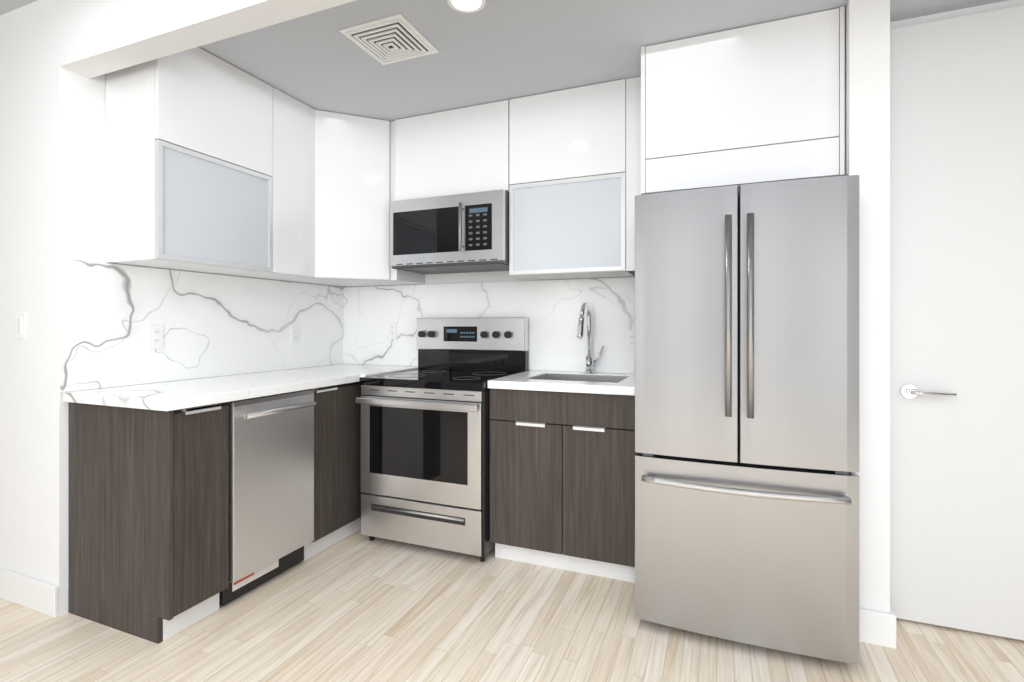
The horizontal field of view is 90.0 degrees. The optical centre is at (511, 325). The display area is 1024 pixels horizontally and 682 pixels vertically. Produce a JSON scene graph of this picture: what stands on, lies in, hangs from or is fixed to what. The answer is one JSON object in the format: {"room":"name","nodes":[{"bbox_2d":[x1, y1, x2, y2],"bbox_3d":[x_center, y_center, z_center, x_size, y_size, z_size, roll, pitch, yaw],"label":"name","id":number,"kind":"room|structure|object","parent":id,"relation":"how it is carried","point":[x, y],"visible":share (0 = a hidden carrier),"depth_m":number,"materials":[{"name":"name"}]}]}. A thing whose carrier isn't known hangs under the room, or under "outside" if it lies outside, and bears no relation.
{"room":"kitchen","nodes":[
{"label":"kitchen","id":0,"kind":"room"},
{"bbox_2d":[0,0,36,15],"bbox_3d":[-1.469,-1.440,-0.900,8.440,0.120,5.510,0,0,22],"label":"ceiling","id":1,"kind":"structure","parent":0,"point":[6,6],"depth_m":2.20,"materials":[{"name":"paint"}]},
{"bbox_2d":[0,0,338,615],"bbox_3d":[-2.730,-0.090,3.454,2.600,2.580,1.840,0,0,22],"label":"wall","id":2,"kind":"structure","parent":0,"point":[52,163],"depth_m":2.19,"materials":[{"name":"paint"}]},
{"bbox_2d":[15,312,25,338],"bbox_3d":[-2.127,0.000,2.213,0.070,0.115,0.009,0,0,22],"label":"light switch","id":3,"kind":"object","parent":2,"relation":"attached to","point":[20,325],"visible":1,"depth_m":2.21,"materials":[{"name":"white plastic"}]},
{"bbox_2d":[0,568,58,617],"bbox_3d":[-3.078,1.137,2.594,2.599,0.125,0.016,0,0,22],"label":"baseboard","id":4,"kind":"structure","parent":2,"relation":"attached to","point":[37,595],"depth_m":2.17,"materials":[{"name":"white paint"}]},
{"bbox_2d":[60,259,342,391],"bbox_3d":[-1.539,-0.001,2.909,0.015,0.550,1.716,0,0,22],"label":"backsplash","id":5,"kind":"structure","parent":2,"relation":"attached to","point":[215,325],"depth_m":2.59,"materials":[{"name":"stone"}]},
{"bbox_2d":[148,325,162,348],"bbox_3d":[-1.709,0.053,2.457,0.008,0.115,0.070,0,0,22],"label":"electrical outlet","id":6,"kind":"object","parent":5,"relation":"attached to","point":[155,336],"visible":1,"depth_m":2.45,"materials":[{"name":"white plastic"}]},
{"bbox_2d":[290,326,298,343],"bbox_3d":[-1.383,0.060,3.263,0.008,0.115,0.070,0,0,22],"label":"electrical outlet","id":7,"kind":"object","parent":5,"relation":"attached to","point":[294,334],"visible":1,"depth_m":3.26,"materials":[{"name":"white plastic"}]},
{"bbox_2d":[59,0,355,77],"bbox_3d":[0.748,-1.225,1.116,5.600,0.310,0.110,0,0,22],"label":"header","id":8,"kind":"object","parent":2,"relation":"attached to","point":[98,37],"visible":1,"depth_m":1.94,"materials":[{"name":"paint"}]},
{"bbox_2d":[106,47,412,286],"bbox_3d":[-1.213,-0.769,2.866,0.647,0.978,1.547,0,0,22],"label":"upper cabinet","id":9,"kind":"object","parent":2,"relation":"attached to","point":[215,165],"visible":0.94,"depth_m":2.51,"materials":[{"name":"white paint"}]},
{"bbox_2d":[356,271,626,373],"bbox_3d":[1.394,-0.030,2.716,5.600,2.460,0.120,0,0,22],"label":"wall","id":10,"kind":"structure","parent":0,"point":[479,277],"depth_m":3.32,"materials":[{"name":"paint"}]},
{"bbox_2d":[343,277,634,373],"bbox_3d":[-0.100,-0.001,3.245,2.400,0.550,0.015,0,0,22],"label":"backsplash","id":11,"kind":"structure","parent":10,"relation":"attached to","point":[550,310],"depth_m":3.17,"materials":[{"name":"stone"}]},
{"bbox_2d":[388,322,396,338],"bbox_3d":[-0.825,0.035,3.525,0.070,0.115,0.008,0,0,22],"label":"electrical outlet","id":12,"kind":"object","parent":11,"relation":"attached to","point":[392,330],"visible":1,"depth_m":3.52,"materials":[{"name":"white plastic"}]},
{"bbox_2d":[626,330,634,350],"bbox_3d":[0.685,0.085,2.915,0.070,0.115,0.008,0,0,22],"label":"electrical outlet","id":13,"kind":"object","parent":11,"relation":"attached to","point":[630,340],"visible":0.6,"depth_m":2.92,"materials":[{"name":"white plastic"}]},
{"bbox_2d":[0,529,1023,681],"bbox_3d":[-1.123,1.250,-0.043,8.200,0.100,7.120,0,0,22],"label":"floor","id":14,"kind":"structure","parent":0,"point":[357,606],"depth_m":1.95,"materials":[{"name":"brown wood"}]},
{"bbox_2d":[68,402,228,643],"bbox_3d":[-1.519,0.757,2.142,0.622,0.884,0.255,0,0,22],"label":"base cabinet","id":15,"kind":"object","parent":14,"relation":"on","point":[148,525],"depth_m":2.02,"materials":[{"name":"brown wood"}]},
{"bbox_2d":[63,364,398,410],"bbox_3d":[-1.228,0.294,2.776,0.660,0.039,1.700,0,0,22],"label":"countertop","id":16,"kind":"structure","parent":15,"relation":"on","point":[174,395],"depth_m":2.28,"materials":[{"name":"stone"}]},
{"bbox_2d":[363,366,417,376],"bbox_3d":[-0.714,0.294,3.158,0.007,0.039,0.606,0,0,22],"label":"countertop","id":17,"kind":"structure","parent":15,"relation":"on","point":[370,371],"depth_m":3.18,"materials":[{"name":"stone"}]},
{"bbox_2d":[219,389,315,605],"bbox_3d":[-1.336,0.760,2.462,0.638,0.880,0.467,0,0,22],"label":"dishwasher","id":18,"kind":"object","parent":14,"relation":"on","point":[271,486],"visible":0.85,"depth_m":2.32,"materials":[{"name":"grey metal"}]},
{"bbox_2d":[303,382,360,560],"bbox_3d":[-1.114,0.757,3.144,0.622,0.884,0.957,0,0,22],"label":"base cabinet","id":19,"kind":"object","parent":14,"relation":"on","point":[337,416],"depth_m":2.75,"materials":[{"name":"brown wood"}]},
{"bbox_2d":[355,317,527,561],"bbox_3d":[-0.380,0.575,2.958,0.758,1.250,0.700,0,0,22],"label":"stove","id":20,"kind":"object","parent":14,"relation":"on","point":[425,453],"visible":0.96,"depth_m":2.70,"materials":[{"name":"silver metal"}]},
{"bbox_2d":[490,388,636,582],"bbox_3d":[0.351,0.757,2.723,0.762,0.885,0.608,0,0,22],"label":"base cabinet","id":21,"kind":"object","parent":14,"relation":"on","point":[562,480],"visible":0.73,"depth_m":2.45,"materials":[{"name":"brown wood"}]},
{"bbox_2d":[488,375,634,395],"bbox_3d":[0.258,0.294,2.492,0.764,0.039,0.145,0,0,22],"label":"countertop","id":22,"kind":"structure","parent":21,"relation":"on","point":[625,387],"depth_m":2.45,"materials":[{"name":"stone"}]},
{"bbox_2d":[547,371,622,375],"bbox_3d":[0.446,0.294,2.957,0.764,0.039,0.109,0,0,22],"label":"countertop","id":23,"kind":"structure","parent":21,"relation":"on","point":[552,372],"depth_m":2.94,"materials":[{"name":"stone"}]},
{"bbox_2d":[577,302,603,373],"bbox_3d":[0.437,0.071,2.857,0.119,0.407,0.258,0,0,22],"label":"faucet","id":24,"kind":"object","parent":23,"relation":"on","point":[589,361],"visible":1,"depth_m":2.94,"materials":[{"name":"silver metal"}]},
{"bbox_2d":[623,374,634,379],"bbox_3d":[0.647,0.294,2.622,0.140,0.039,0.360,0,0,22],"label":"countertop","id":25,"kind":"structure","parent":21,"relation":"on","point":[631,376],"depth_m":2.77,"materials":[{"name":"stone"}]},
{"bbox_2d":[527,373,628,382],"bbox_3d":[0.355,0.367,2.734,0.487,0.176,0.372,0,0,22],"label":"sink","id":26,"kind":"object","parent":25,"relation":"in","point":[588,378],"visible":0.06,"depth_m":2.90,"materials":[{"name":"silver metal"}]},
{"bbox_2d":[635,174,858,663],"bbox_3d":[0.978,0.326,2.240,0.751,1.748,0.954,0,0,22],"label":"fridge","id":27,"kind":"object","parent":14,"relation":"on","point":[746,412],"visible":1,"depth_m":1.84,"materials":[{"name":"grey metal"}]},
{"bbox_2d":[390,76,640,283],"bbox_3d":[0.025,-0.769,3.014,1.557,0.978,0.347,0,0,22],"label":"upper cabinet","id":28,"kind":"object","parent":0,"point":[562,168],"visible":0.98,"depth_m":2.77,"materials":[{"name":"white"}]},
{"bbox_2d":[390,189,508,273],"bbox_3d":[-0.322,-0.543,3.100,0.744,0.404,0.447,0,0,22],"label":"microwave","id":29,"kind":"object","parent":28,"relation":"attached to","point":[463,233],"visible":1,"depth_m":2.92,"materials":[{"name":"grey metal"}]},
{"bbox_2d":[199,0,1007,121],"bbox_3d":[1.092,-1.380,1.969,5.600,0.240,1.730,0,0,22],"label":"ceiling","id":30,"kind":"structure","parent":0,"point":[491,51],"depth_m":2.30,"materials":[{"name":"paint"}]},
{"bbox_2d":[339,14,438,64],"bbox_3d":[-0.535,-1.245,2.265,0.310,0.029,0.310,0,0,22],"label":"ceiling vent","id":31,"kind":"object","parent":30,"relation":"in","point":[392,39],"visible":1,"depth_m":2.23,"materials":[{"name":"white plastic"}]},
{"bbox_2d":[447,0,485,12],"bbox_3d":[-0.176,-1.256,1.980,0.150,0.008,0.150,0,0,22],"label":"recessed light","id":32,"kind":"object","parent":30,"relation":"in","point":[467,6],"visible":1,"depth_m":2.00,"materials":[{"name":"white plastic"}]},
{"bbox_2d":[641,6,844,193],"bbox_3d":[1.061,-0.926,2.449,0.785,0.663,0.617,0,0,22],"label":"upper cabinet","id":33,"kind":"object","parent":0,"point":[760,103],"visible":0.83,"depth_m":2.15,"materials":[{"name":"white"}]},
{"bbox_2d":[845,0,889,612],"bbox_3d":[1.482,-0.030,2.254,0.130,2.460,0.670,0,0,22],"label":"wall","id":34,"kind":"structure","parent":0,"point":[867,91],"depth_m":1.94,"materials":[{"name":"paint"}]},
{"bbox_2d":[859,606,895,648],"bbox_3d":[1.397,1.137,2.021,0.145,0.125,0.206,0,0,22],"label":"baseboard","id":35,"kind":"structure","parent":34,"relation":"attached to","point":[877,627],"depth_m":1.92,"materials":[{"name":"white paint"}]},
{"bbox_2d":[890,0,1023,28],"bbox_3d":[2.739,-0.030,1.881,2.480,2.460,0.420,0,0,22],"label":"wall","id":36,"kind":"structure","parent":0,"point":[959,12],"depth_m":2.04,"materials":[{"name":"paint"}]},
{"bbox_2d":[890,5,1023,640],"bbox_3d":[1.958,-0.011,1.911,0.910,2.398,0.098,0,0,22],"label":"door","id":37,"kind":"structure","parent":36,"relation":"in","point":[956,322],"depth_m":2.00,"materials":[{"name":"white paint"}]}
]}

